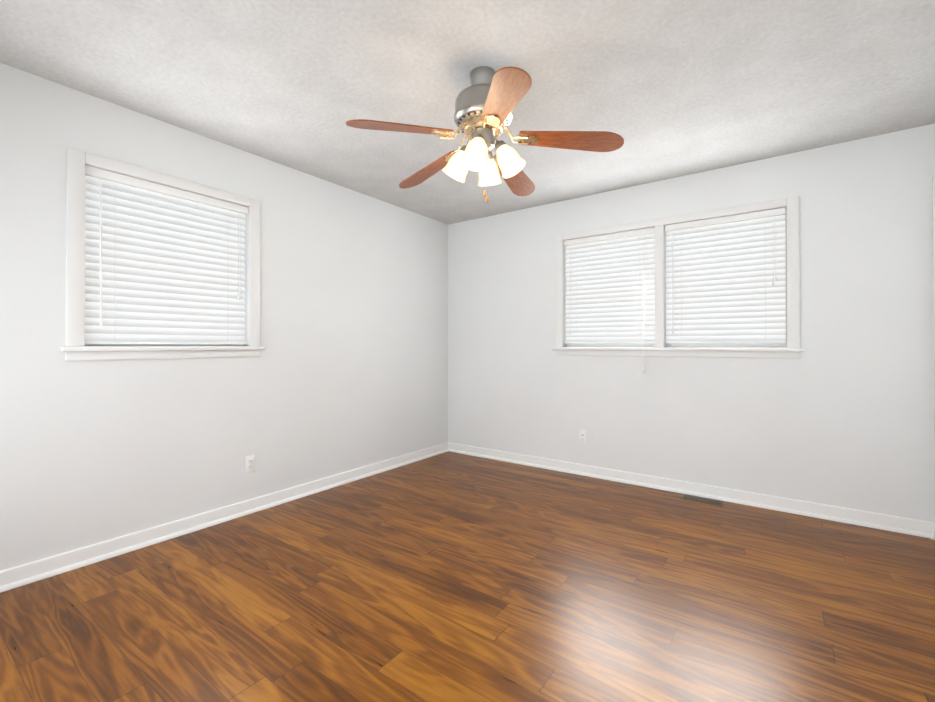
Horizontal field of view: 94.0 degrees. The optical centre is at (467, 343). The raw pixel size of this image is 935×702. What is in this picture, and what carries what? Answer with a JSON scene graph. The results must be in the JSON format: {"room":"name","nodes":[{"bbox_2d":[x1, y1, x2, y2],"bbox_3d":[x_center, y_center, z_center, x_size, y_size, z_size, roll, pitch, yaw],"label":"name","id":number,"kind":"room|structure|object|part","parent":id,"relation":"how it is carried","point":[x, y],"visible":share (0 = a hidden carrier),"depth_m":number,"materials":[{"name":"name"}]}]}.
{"room":"empty bedroom","nodes":[
{"label":"empty bedroom","id":0,"kind":"room"},
{"bbox_2d":[0,63,447,570],"bbox_3d":[-1.500,-0.076,3.058,0.150,2.640,4.496,0,0,36],"label":"wall","id":1,"kind":"structure","parent":0,"point":[346,370],"depth_m":2.72,"materials":[{"name":"grey paint"}]},
{"bbox_2d":[60,147,264,360],"bbox_3d":[-1.776,-0.449,2.636,0.198,1.075,1.044,0,0,36],"label":"window","id":2,"kind":"structure","parent":1,"relation":"in","point":[75,348],"depth_m":2.39,"materials":[{"name":"paint"}]},
{"bbox_3d":[-1.813,-0.456,2.663,0.072,0.945,0.860,0,0,36],"label":"left window sash trim","id":3,"kind":"part","parent":2,"relation":"part of","materials":[{"name":"white plastic"}]},
{"bbox_2d":[84,165,247,344],"bbox_3d":[-1.755,-0.461,2.621,0.076,0.932,0.852,0,0,36],"label":"window blind","id":4,"kind":"object","parent":2,"relation":"attached to","point":[142,287],"visible":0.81,"depth_m":2.56,"materials":[{"name":"plastic"}]},
{"bbox_2d":[0,442,448,592],"bbox_3d":[-1.426,1.099,2.998,0.032,0.088,4.196,0,0,36],"label":"baseboard","id":5,"kind":"structure","parent":1,"relation":"attached to","point":[28,573],"depth_m":2.60,"materials":[{"name":"white paint"}]},
{"bbox_2d":[245,455,254,473],"bbox_3d":[-1.472,0.816,2.955,0.009,0.115,0.070,0,0,36],"label":"electrical outlet","id":6,"kind":"object","parent":1,"relation":"attached to","point":[249,463],"visible":1,"depth_m":2.95,"materials":[{"name":"white plastic"}]},
{"bbox_2d":[0,451,934,701],"bbox_3d":[0.044,1.198,1.934,3.962,0.120,4.496,0,0,36],"label":"floor","id":7,"kind":"structure","parent":0,"point":[448,576],"depth_m":1.89,"materials":[{"name":"brown wood"}]},
{"bbox_2d":[680,494,723,506],"bbox_3d":[1.710,1.140,3.177,0.272,0.009,0.104,0,0,36],"label":"floor vent","id":8,"kind":"object","parent":7,"relation":"in","point":[703,500],"visible":1,"depth_m":3.16,"materials":[{"name":"brown metal"}]},
{"bbox_2d":[0,0,934,224],"bbox_3d":[0.044,-1.362,1.947,3.962,0.120,4.496,0,0,36],"label":"ceiling","id":9,"kind":"structure","parent":0,"point":[666,89],"depth_m":2.11,"materials":[{"name":"white paint"}]},
{"bbox_2d":[346,66,623,202],"bbox_3d":[0.072,-0.986,2.148,1.231,0.630,1.228,0,0,36],"label":"ceiling fan","id":10,"kind":"object","parent":9,"relation":"hanging from","point":[488,101],"visible":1,"depth_m":2.03,"materials":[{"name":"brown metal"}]},
{"bbox_3d":[-0.293,-0.953,1.923,0.478,0.083,0.136,0,0,-27],"label":"blade","id":11,"kind":"part","parent":10,"relation":"part of","materials":[{"name":"brown wood"}]},
{"bbox_3d":[-0.214,-0.950,2.401,0.136,0.083,0.478,0,0,-45],"label":"blade","id":12,"kind":"part","parent":10,"relation":"part of","materials":[{"name":"brown wood"}]},
{"bbox_3d":[0.075,-1.112,2.108,0.281,0.378,0.281,0,0,36],"label":"motor","id":13,"kind":"part","parent":10,"relation":"part of","materials":[{"name":"silver metal"}]},
{"bbox_3d":[0.137,-0.954,1.700,0.136,0.083,0.478,0,0,-9],"label":"blade","id":14,"kind":"part","parent":10,"relation":"part of","materials":[{"name":"brown wood"}]},
{"bbox_3d":[0.265,-0.950,2.474,0.136,0.083,0.478,0,0,27],"label":"blade","id":15,"kind":"part","parent":10,"relation":"part of","materials":[{"name":"brown wood"}]},
{"bbox_3d":[0.482,-0.952,2.040,0.478,0.083,0.136,0,0,9],"label":"blade","id":16,"kind":"part","parent":10,"relation":"part of","materials":[{"name":"brown wood"}]},
{"bbox_2d":[448,124,934,521],"bbox_3d":[1.318,-0.073,3.701,3.962,2.640,0.150,0,0,36],"label":"wall","id":17,"kind":"structure","parent":0,"point":[839,412],"depth_m":3.07,"materials":[{"name":"grey paint"}]},
{"bbox_2d":[579,430,586,443],"bbox_3d":[1.010,0.817,3.821,0.070,0.115,0.009,0,0,36],"label":"electrical outlet","id":18,"kind":"object","parent":17,"relation":"attached to","point":[583,436],"visible":1,"depth_m":3.82,"materials":[{"name":"white plastic"}]},
{"bbox_2d":[552,196,803,357],"bbox_3d":[1.556,-0.445,3.501,1.810,1.095,0.198,0,0,36],"label":"window","id":19,"kind":"structure","parent":17,"relation":"in","point":[793,349],"depth_m":3.37,"materials":[{"name":"paint"}]},
{"bbox_2d":[564,227,654,373],"bbox_3d":[1.181,-0.343,3.705,0.771,1.176,0.130,0,0,36],"label":"window blind","id":20,"kind":"object","parent":19,"relation":"attached to","point":[610,295],"visible":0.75,"depth_m":3.71,"materials":[{"name":"plastic"}]},
{"bbox_3d":[1.582,-0.452,3.538,1.626,0.965,0.072,0,0,36],"label":"window back trim sash","id":21,"kind":"part","parent":19,"relation":"part of","materials":[{"name":"white plastic"}]},
{"bbox_2d":[665,207,785,343],"bbox_3d":[1.883,-0.467,3.232,0.772,0.932,0.076,0,0,36],"label":"window blind","id":22,"kind":"object","parent":19,"relation":"attached to","point":[727,286],"visible":0.96,"depth_m":3.21,"materials":[{"name":"plastic"}]},
{"bbox_2d":[448,442,934,537],"bbox_3d":[1.265,1.102,3.621,3.662,0.088,0.032,0,0,36],"label":"baseboard","id":23,"kind":"structure","parent":17,"relation":"attached to","point":[915,527],"depth_m":3.17,"materials":[{"name":"white paint"}]},
{"bbox_3d":[1.588,-0.038,0.823,0.150,2.740,4.496,0,0,36],"label":"wall","id":24,"kind":"structure","parent":0,"visible":0},
{"bbox_2d":[933,176,934,518],"bbox_3d":[2.520,0.084,2.126,0.169,2.110,0.900,0,0,36],"label":"door frame","id":25,"kind":"structure","parent":24,"relation":"attached to","point":[934,318],"depth_m":2.53,"materials":[{"name":"white paint"}]}
]}

